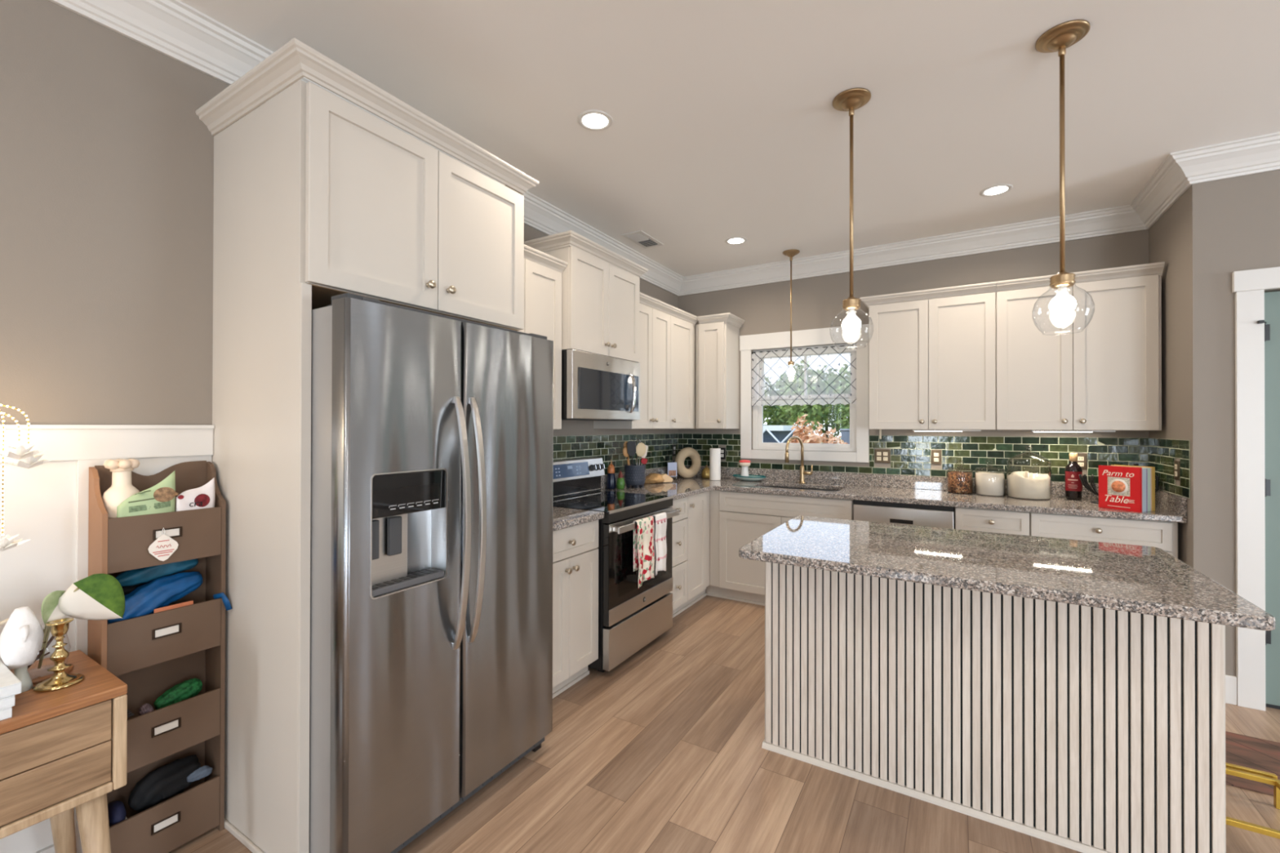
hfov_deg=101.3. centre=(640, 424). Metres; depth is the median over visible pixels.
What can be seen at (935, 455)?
receptacle
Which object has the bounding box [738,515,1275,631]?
countertop
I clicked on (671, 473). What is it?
picture
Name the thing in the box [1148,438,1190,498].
tile backsplash
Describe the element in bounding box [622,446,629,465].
wooden spoon
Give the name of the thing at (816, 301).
wall
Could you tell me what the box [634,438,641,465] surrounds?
whisk
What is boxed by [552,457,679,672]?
range
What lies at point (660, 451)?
tile backsplash
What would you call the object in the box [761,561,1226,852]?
base cabinet
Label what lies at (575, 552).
base cabinet
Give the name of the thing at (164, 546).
tag
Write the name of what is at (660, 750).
floor
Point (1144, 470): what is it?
cookbook
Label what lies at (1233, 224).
wall
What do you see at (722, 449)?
wall outlet
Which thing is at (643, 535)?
dish towel
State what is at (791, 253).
pendant light
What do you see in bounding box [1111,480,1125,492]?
food picture
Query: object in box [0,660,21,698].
book
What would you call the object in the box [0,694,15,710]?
book
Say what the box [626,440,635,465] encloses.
spatula
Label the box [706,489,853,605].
base cabinet
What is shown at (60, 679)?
candlestick
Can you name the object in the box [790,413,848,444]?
shrub
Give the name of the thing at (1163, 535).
base cabinet
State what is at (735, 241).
diffuser
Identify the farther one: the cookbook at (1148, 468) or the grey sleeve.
the cookbook at (1148, 468)
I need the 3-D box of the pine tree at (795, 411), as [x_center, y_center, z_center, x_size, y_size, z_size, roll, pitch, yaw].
[10.359,-1.070,32.977,3.115,6.013,2.956,0,0,-27]
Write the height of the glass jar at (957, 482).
0.237 m
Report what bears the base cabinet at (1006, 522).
on the floor
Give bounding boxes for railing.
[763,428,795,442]
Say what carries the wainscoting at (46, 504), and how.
attached to the wall at (107, 155)
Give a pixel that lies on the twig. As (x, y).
(41, 651)
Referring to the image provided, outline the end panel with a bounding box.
[212,80,311,852]
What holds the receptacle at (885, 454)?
attached to the wall outlet at (880, 455)
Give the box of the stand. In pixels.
[1225,762,1279,839]
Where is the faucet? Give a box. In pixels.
[784,435,812,483]
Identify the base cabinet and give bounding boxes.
[552,520,598,697]
[669,497,687,617]
[678,490,710,613]
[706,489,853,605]
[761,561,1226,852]
[955,506,1029,535]
[1029,511,1177,559]
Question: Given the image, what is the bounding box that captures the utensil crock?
[624,463,645,488]
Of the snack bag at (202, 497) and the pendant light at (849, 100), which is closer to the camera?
the snack bag at (202, 497)
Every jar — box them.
[738,459,751,476]
[946,459,973,493]
[974,458,1004,496]
[1006,445,1051,500]
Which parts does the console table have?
drawer, drawer, panel, leg, leg, panel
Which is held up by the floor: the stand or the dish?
the stand
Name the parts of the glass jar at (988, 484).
lid, glass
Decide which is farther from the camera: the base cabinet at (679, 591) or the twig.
the base cabinet at (679, 591)
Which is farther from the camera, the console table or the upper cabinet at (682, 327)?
the upper cabinet at (682, 327)
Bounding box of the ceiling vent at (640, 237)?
[621,230,663,248]
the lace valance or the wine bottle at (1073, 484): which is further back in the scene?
the lace valance
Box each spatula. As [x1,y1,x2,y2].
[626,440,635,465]
[640,444,648,465]
[640,457,647,464]
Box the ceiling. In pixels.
[179,0,1279,276]
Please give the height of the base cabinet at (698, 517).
0.878 m
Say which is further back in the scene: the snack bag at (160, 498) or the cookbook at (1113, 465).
the cookbook at (1113, 465)
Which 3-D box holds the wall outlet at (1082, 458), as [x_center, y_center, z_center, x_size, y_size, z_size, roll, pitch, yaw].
[2.941,0.250,3.503,0.064,0.106,0.011,0,0,31]
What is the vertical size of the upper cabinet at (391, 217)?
0.683 m
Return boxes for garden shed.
[763,425,807,443]
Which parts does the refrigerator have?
panel, door, control panel, handle, handle, door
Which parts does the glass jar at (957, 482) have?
lid, glass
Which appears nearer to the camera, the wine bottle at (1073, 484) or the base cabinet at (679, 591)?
the wine bottle at (1073, 484)
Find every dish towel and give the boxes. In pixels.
[633,515,654,588]
[652,512,666,575]
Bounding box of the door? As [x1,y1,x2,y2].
[1257,291,1279,709]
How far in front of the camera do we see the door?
2.60 m
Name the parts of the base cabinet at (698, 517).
door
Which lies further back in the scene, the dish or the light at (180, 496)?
the dish
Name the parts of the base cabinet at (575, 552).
door, knob, knob, drawer, knob, door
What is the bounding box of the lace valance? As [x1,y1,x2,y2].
[751,344,856,406]
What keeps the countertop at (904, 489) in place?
on the base cabinet at (1163, 535)
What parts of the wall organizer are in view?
panel, panel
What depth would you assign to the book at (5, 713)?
1.21 m
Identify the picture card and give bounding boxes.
[667,462,676,479]
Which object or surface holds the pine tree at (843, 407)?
on the ground
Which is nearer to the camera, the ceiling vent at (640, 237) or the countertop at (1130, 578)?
the countertop at (1130, 578)
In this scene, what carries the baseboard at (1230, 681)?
attached to the wall at (1233, 224)
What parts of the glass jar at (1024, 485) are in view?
lid, glass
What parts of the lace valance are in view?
tension rod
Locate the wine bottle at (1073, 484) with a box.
[1064,453,1082,500]
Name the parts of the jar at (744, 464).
lid, lid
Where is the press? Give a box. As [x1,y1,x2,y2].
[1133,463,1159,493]
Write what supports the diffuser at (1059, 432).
attached to the light at (1059, 431)
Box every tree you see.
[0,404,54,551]
[763,371,779,425]
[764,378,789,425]
[767,372,810,425]
[781,359,830,433]
[812,364,844,443]
[820,364,850,437]
[833,372,850,428]
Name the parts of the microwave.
keypad panel, handle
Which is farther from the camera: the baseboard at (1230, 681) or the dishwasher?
the dishwasher
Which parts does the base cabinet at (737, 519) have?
door, door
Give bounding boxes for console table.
[0,649,127,852]
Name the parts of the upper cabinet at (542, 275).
door, door, crown moulding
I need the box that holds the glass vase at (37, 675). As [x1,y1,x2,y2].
[27,634,74,684]
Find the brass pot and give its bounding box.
[702,465,709,478]
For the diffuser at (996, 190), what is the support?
attached to the recessed light at (997, 189)
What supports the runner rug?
on the floor
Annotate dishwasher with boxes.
[853,499,954,528]
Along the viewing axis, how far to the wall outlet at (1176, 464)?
2.89 m
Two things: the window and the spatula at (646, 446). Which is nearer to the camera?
the spatula at (646, 446)
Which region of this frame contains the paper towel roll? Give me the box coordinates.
[709,448,720,480]
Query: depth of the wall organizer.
1.70 m
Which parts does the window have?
sash, sash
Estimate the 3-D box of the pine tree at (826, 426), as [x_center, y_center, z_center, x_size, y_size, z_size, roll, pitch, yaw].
[13.844,-1.224,38.802,3.167,6.442,3.337,0,0,-36]
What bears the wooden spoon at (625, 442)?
in the utensil crock
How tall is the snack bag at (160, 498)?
0.282 m
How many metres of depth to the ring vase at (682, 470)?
4.74 m
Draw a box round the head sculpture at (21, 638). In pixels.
[0,606,43,692]
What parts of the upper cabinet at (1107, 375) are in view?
door, knob, crown moulding, knob, door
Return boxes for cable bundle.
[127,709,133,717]
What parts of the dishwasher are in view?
pocket handle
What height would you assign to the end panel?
2.436 m
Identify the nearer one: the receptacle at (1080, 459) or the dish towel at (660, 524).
the dish towel at (660, 524)
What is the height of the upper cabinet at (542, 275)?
0.967 m
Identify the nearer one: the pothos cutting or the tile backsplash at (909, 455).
the pothos cutting
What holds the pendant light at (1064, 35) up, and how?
hanging from the ceiling
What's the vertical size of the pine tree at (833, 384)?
5.994 m
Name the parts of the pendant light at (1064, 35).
rod, bulb, lamp shade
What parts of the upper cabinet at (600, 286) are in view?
crown moulding, door, knob, door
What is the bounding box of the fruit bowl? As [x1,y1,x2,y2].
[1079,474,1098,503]
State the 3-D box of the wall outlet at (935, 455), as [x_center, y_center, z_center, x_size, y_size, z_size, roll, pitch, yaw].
[2.222,0.248,3.937,0.064,0.106,0.011,0,0,31]
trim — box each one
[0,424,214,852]
[48,0,1279,296]
[739,324,869,462]
[1231,266,1279,711]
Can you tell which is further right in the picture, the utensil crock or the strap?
the utensil crock
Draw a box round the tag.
[147,528,178,560]
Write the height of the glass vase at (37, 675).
0.146 m
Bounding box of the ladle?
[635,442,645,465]
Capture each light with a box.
[177,494,183,499]
[577,110,613,130]
[724,236,746,244]
[782,248,799,382]
[830,87,873,349]
[912,429,981,431]
[979,183,1013,196]
[1031,19,1094,334]
[1031,430,1115,432]
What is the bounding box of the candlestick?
[32,617,84,692]
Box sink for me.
[764,486,838,491]
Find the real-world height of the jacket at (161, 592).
0.165 m
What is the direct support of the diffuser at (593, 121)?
attached to the recessed light at (592, 120)
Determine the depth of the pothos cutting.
1.43 m
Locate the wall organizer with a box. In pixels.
[87,460,226,852]
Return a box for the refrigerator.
[309,293,553,852]
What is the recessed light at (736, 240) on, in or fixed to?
in the ceiling
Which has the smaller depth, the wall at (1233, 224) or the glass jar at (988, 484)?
the wall at (1233, 224)
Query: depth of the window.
4.52 m
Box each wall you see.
[0,0,678,498]
[678,229,1149,528]
[1148,191,1186,563]
[1185,169,1279,676]
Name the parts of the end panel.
shoe moulding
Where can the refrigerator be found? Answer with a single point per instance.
(431, 524)
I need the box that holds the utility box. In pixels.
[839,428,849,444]
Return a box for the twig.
[27,635,54,668]
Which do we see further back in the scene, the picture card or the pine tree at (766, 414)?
the pine tree at (766, 414)
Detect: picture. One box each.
[668,470,675,475]
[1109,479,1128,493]
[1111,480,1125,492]
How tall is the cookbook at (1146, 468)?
0.240 m
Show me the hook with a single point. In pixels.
(880, 430)
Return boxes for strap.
[213,592,232,610]
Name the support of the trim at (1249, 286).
attached to the wall at (1233, 224)
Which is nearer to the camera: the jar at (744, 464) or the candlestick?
the candlestick
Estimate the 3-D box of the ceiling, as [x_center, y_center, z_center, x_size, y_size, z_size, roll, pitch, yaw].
[1.254,-1.466,-0.660,7.750,0.120,9.200,0,0,31]
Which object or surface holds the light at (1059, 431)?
attached to the upper cabinet at (1107, 375)
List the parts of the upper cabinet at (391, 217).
crown moulding, door, knob, knob, door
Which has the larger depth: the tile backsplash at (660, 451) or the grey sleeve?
the tile backsplash at (660, 451)
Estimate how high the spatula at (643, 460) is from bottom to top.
0.193 m
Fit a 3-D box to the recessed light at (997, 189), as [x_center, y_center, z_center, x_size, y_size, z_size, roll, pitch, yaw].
[2.109,-1.385,3.110,0.164,0.004,0.164,0,0,31]
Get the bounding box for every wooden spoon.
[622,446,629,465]
[623,441,630,465]
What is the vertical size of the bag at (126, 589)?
0.041 m
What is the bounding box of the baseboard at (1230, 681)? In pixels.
[1225,674,1236,705]
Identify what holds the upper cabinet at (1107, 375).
attached to the wall at (816, 301)
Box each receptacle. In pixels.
[876,452,881,460]
[883,452,887,460]
[933,453,938,462]
[1077,456,1084,466]
[1174,464,1177,476]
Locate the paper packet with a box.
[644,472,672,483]
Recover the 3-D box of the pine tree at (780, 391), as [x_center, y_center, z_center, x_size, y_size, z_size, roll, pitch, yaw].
[10.607,-0.983,36.774,3.220,5.936,3.270,0,0,-17]
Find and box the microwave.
[561,349,639,421]
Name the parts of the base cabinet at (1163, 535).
knob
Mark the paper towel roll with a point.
(715, 453)
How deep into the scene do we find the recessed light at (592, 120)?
2.40 m
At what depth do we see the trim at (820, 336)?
4.40 m
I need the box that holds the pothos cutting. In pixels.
[37,573,124,668]
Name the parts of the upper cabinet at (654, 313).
door, crown moulding, door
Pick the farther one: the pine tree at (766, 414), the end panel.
the pine tree at (766, 414)
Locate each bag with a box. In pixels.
[116,471,178,517]
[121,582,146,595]
[175,477,214,511]
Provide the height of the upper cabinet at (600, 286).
0.662 m
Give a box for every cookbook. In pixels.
[1098,465,1142,512]
[1109,465,1150,511]
[1111,464,1155,511]
[1112,465,1151,511]
[1142,468,1146,511]
[1146,468,1147,511]
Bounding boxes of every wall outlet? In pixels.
[672,444,675,456]
[719,447,725,459]
[874,448,889,462]
[931,449,941,464]
[1076,453,1086,469]
[1173,460,1180,480]
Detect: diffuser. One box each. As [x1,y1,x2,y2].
[582,113,608,128]
[728,238,743,244]
[916,431,962,431]
[984,186,1008,195]
[1058,431,1092,432]
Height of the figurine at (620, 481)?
0.145 m
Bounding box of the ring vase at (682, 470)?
[675,447,701,478]
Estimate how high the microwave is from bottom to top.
0.406 m
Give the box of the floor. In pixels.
[168,595,1279,852]
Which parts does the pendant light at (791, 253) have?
rod, bulb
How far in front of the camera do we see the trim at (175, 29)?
3.12 m
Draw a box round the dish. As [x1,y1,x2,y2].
[732,474,766,480]
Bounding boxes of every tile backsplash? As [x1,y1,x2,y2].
[553,433,678,475]
[678,433,1148,484]
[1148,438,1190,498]
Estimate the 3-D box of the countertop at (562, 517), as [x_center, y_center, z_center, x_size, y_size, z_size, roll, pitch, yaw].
[-0.631,0.450,2.795,0.644,0.135,0.614,0,0,31]
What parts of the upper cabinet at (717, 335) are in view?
door, crown moulding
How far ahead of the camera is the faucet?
4.36 m
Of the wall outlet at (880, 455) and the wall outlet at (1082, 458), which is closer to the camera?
the wall outlet at (1082, 458)
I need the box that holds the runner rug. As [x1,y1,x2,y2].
[1225,731,1279,795]
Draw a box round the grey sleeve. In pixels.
[186,764,212,782]
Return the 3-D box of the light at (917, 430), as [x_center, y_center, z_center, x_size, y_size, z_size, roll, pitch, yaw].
[2.178,0.046,3.739,0.420,0.013,0.044,0,0,31]
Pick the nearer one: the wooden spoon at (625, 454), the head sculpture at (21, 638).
the head sculpture at (21, 638)
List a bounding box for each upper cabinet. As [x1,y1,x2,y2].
[195,37,538,330]
[516,244,568,429]
[524,230,648,362]
[593,292,675,429]
[670,306,697,428]
[696,312,745,428]
[860,281,996,430]
[995,262,1164,430]
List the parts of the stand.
rail, leg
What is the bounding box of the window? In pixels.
[752,342,856,452]
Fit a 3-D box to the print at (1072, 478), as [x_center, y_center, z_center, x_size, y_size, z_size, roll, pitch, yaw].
[2.793,0.369,3.388,0.051,0.089,0.008,0,0,44]
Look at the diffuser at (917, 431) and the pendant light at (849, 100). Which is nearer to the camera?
the pendant light at (849, 100)
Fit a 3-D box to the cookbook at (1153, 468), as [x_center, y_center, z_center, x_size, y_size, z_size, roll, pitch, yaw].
[2.861,0.366,3.049,0.035,0.248,0.190,0,0,-22]
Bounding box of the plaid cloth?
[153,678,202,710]
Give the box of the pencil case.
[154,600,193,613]
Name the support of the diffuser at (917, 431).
attached to the light at (917, 430)
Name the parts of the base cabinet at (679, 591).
drawer, drawer, drawer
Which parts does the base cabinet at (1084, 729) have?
panel, shoe moulding, panel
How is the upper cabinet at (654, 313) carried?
attached to the wall at (107, 155)
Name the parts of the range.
control panel, knob, cooktop glass, storage drawer, rail, oven door, edge trim, handle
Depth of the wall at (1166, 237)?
2.96 m
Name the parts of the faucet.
spout, handle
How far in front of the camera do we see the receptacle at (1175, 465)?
2.90 m
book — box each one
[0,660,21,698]
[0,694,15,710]
[0,706,12,720]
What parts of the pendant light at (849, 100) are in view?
rod, bulb, lamp shade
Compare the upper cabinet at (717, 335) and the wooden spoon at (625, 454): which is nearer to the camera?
the wooden spoon at (625, 454)
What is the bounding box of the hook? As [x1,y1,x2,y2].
[879,429,881,439]
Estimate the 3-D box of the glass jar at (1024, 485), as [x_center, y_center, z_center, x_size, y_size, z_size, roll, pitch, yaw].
[2.593,0.316,3.504,0.242,0.349,0.242,0,0,31]
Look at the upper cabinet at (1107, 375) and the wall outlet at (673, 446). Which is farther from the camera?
the wall outlet at (673, 446)
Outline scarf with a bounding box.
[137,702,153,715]
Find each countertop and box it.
[552,506,604,531]
[597,465,1186,523]
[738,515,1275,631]
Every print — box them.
[128,487,178,512]
[1067,474,1077,488]
[1109,499,1134,507]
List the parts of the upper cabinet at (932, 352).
door, crown moulding, door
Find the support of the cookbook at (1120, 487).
on the countertop at (904, 489)
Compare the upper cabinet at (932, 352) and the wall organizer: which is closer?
the wall organizer
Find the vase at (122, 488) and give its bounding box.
[102,458,139,519]
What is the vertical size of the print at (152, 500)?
0.070 m
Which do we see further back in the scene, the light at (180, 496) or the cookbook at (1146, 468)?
the cookbook at (1146, 468)
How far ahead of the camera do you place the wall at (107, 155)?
1.66 m
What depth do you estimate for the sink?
4.32 m

